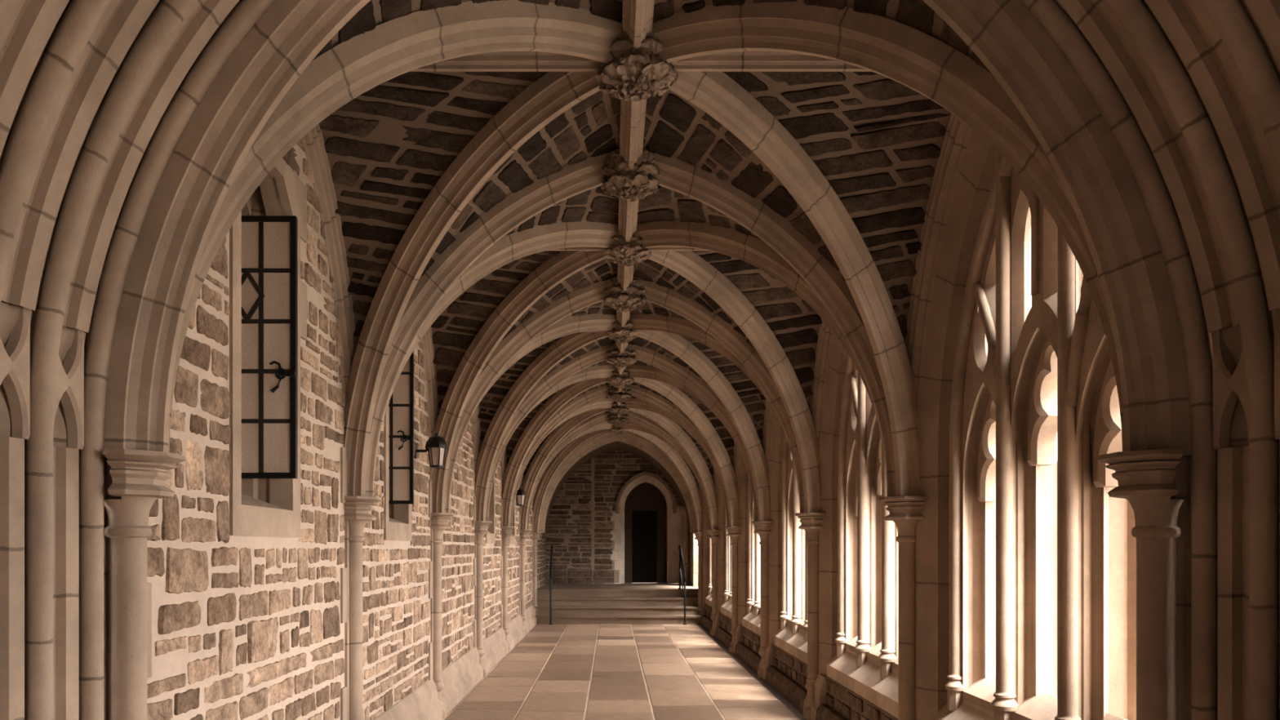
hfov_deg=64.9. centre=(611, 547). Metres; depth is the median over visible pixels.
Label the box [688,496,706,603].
wall
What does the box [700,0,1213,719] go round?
wall
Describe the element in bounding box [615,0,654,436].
rib
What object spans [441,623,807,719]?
floor
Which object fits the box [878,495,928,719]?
column
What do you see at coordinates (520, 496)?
wall lantern
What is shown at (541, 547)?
wall
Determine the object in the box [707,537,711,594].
window
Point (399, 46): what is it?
rib
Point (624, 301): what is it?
boss
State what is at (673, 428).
rib
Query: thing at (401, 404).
casement window
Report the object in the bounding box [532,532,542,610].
column
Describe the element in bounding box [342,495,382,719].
column
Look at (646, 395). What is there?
arch
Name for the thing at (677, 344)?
rib
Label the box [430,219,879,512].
rib
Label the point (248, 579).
wall
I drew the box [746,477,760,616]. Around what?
window
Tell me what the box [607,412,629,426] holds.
boss
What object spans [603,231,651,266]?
boss
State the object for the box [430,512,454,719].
column
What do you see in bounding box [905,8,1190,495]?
arch
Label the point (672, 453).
rib
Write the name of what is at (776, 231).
arch
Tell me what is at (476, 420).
arch
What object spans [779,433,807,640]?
window
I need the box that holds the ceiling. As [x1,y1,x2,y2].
[311,0,991,534]
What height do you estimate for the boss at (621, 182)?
0.244 m
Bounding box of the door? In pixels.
[614,471,676,583]
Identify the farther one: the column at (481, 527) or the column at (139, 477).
the column at (481, 527)
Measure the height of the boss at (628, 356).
0.244 m
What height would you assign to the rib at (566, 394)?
2.053 m
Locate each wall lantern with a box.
[413,432,448,468]
[515,487,525,506]
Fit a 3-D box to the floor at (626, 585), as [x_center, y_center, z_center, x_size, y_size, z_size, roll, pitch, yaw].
[0.500,1.182,23.225,5.400,0.636,4.550,0,0,0]
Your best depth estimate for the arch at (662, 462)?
20.10 m
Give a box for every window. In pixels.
[241,215,297,478]
[388,351,413,504]
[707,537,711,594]
[724,506,731,604]
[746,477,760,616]
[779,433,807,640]
[835,355,897,678]
[944,149,1136,719]
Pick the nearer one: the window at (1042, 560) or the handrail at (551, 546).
the window at (1042, 560)
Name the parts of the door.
hood mould, frame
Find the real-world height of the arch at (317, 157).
2.154 m
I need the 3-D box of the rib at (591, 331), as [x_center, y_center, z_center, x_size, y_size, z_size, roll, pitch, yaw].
[0.111,-2.251,10.220,3.260,0.121,0.118,0,0,0]
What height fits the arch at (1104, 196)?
2.098 m
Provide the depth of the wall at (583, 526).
23.93 m
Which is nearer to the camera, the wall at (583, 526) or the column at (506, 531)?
the column at (506, 531)
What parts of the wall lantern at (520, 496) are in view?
lamp glass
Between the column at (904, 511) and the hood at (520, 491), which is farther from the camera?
the hood at (520, 491)
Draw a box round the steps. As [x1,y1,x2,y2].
[534,588,702,624]
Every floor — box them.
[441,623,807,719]
[537,582,697,588]
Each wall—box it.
[146,137,536,719]
[537,533,546,588]
[545,448,681,583]
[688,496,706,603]
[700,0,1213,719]
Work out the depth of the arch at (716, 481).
17.07 m
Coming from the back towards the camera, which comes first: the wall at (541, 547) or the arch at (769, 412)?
the wall at (541, 547)
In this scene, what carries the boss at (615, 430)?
attached to the rib at (637, 15)
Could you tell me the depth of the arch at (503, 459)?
14.25 m
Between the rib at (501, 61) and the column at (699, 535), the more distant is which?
the column at (699, 535)
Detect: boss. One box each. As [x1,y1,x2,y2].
[595,29,679,101]
[600,149,660,201]
[602,276,647,312]
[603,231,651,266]
[605,343,637,368]
[605,368,635,388]
[606,319,639,343]
[607,384,632,402]
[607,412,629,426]
[608,401,630,415]
[608,425,626,435]
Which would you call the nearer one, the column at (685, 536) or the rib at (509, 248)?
the rib at (509, 248)
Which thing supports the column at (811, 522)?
on the floor at (571, 671)
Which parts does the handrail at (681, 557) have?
post, rail, rail, post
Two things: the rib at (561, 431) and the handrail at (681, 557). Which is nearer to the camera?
the rib at (561, 431)
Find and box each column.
[102,448,186,719]
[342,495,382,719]
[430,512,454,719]
[474,520,492,677]
[501,526,515,652]
[519,529,530,635]
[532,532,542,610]
[678,506,689,584]
[693,532,702,614]
[706,529,720,635]
[724,526,742,652]
[751,520,773,678]
[795,512,826,719]
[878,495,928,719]
[1096,448,1189,719]
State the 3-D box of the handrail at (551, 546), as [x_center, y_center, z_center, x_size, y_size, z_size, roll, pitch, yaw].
[-1.216,0.729,20.170,0.080,1.541,1.445,0,0,-2]
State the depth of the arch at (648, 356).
11.58 m
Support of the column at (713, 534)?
on the floor at (571, 671)
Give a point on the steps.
(569, 606)
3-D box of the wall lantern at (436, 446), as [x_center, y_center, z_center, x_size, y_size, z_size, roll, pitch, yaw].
[-1.445,-0.773,8.036,0.257,0.277,0.166,0,0,0]
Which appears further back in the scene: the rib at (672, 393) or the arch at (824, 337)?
the rib at (672, 393)
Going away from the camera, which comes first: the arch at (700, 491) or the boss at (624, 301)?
the boss at (624, 301)
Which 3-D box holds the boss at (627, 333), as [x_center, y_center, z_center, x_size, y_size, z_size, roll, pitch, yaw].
[0.109,-2.198,10.216,0.383,0.244,0.378,0,0,27]
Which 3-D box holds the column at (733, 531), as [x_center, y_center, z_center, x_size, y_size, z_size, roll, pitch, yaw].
[1.771,0.600,14.420,0.318,1.800,0.318,0,0,0]
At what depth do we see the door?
24.28 m
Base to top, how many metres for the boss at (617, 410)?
0.244 m
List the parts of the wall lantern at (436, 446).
lamp glass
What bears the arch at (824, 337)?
attached to the wall at (977, 174)
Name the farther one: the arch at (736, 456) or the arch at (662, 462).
the arch at (662, 462)
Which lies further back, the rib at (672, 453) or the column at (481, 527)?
the rib at (672, 453)
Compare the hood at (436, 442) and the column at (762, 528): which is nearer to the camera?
the hood at (436, 442)
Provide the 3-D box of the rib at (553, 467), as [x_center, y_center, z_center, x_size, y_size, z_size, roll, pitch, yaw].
[0.111,-1.327,18.620,4.427,2.053,0.164,0,0,40]
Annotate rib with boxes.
[168,0,919,496]
[343,0,1124,496]
[384,219,821,512]
[409,51,871,71]
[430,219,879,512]
[470,312,769,520]
[474,312,785,520]
[501,364,733,526]
[513,364,739,526]
[519,397,698,529]
[532,421,674,532]
[545,397,718,529]
[548,246,707,250]
[564,421,702,532]
[583,330,662,332]
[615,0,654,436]
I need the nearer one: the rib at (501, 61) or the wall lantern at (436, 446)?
the rib at (501, 61)
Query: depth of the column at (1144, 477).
3.17 m
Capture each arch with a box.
[0,0,1279,719]
[103,0,1191,454]
[303,123,356,420]
[365,148,895,496]
[421,325,439,436]
[444,275,804,512]
[471,405,480,473]
[484,342,758,520]
[500,447,506,493]
[510,384,729,526]
[519,474,524,488]
[526,411,710,529]
[538,431,696,532]
[540,435,694,533]
[698,484,702,532]
[713,467,719,529]
[733,440,741,526]
[762,399,773,520]
[810,318,833,512]
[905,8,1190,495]
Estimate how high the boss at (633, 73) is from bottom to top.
0.268 m
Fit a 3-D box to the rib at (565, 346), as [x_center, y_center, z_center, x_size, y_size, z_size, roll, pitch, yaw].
[0.111,-1.327,10.220,4.427,2.053,0.164,0,0,40]
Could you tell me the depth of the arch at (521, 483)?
17.07 m
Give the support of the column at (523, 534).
on the floor at (571, 671)
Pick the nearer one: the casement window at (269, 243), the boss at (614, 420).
the casement window at (269, 243)
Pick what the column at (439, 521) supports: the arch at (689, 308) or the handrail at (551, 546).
the arch at (689, 308)
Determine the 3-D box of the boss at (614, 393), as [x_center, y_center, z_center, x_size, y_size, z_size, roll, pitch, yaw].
[0.115,-2.198,14.417,0.378,0.244,0.383,0,0,31]
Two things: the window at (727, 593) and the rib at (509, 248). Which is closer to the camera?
the rib at (509, 248)
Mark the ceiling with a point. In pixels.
(877, 140)
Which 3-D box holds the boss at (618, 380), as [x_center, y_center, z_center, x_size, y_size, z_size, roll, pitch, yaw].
[0.111,-2.196,13.021,0.392,0.268,0.395,0,0,8]
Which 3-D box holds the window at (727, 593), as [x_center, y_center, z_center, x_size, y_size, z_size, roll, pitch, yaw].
[2.050,-0.601,15.820,0.351,3.033,2.250,0,0,0]
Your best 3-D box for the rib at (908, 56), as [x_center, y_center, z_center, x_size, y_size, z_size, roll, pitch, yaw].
[0.111,-1.327,4.620,4.427,2.053,0.164,0,0,40]
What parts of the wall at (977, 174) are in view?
sill, sill, sill, sill, sill, sill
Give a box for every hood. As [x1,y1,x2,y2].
[425,432,448,448]
[515,487,525,495]
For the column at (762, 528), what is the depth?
11.57 m
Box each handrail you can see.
[548,545,553,624]
[678,545,686,624]
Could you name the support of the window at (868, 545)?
in the wall at (977, 174)
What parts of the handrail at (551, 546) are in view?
post, rail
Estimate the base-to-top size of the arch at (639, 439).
2.098 m
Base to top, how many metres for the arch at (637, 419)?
2.098 m
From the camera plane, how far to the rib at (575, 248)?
7.41 m
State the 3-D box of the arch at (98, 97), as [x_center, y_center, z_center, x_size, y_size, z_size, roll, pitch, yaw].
[0.111,-0.800,2.570,6.000,4.600,1.340,0,0,0]
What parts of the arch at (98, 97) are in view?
roll moulding, hollow moulding, hollow moulding, roll moulding, hollow moulding, hollow moulding, hollow moulding, hollow moulding, hollow moulding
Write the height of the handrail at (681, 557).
1.541 m
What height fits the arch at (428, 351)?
2.154 m

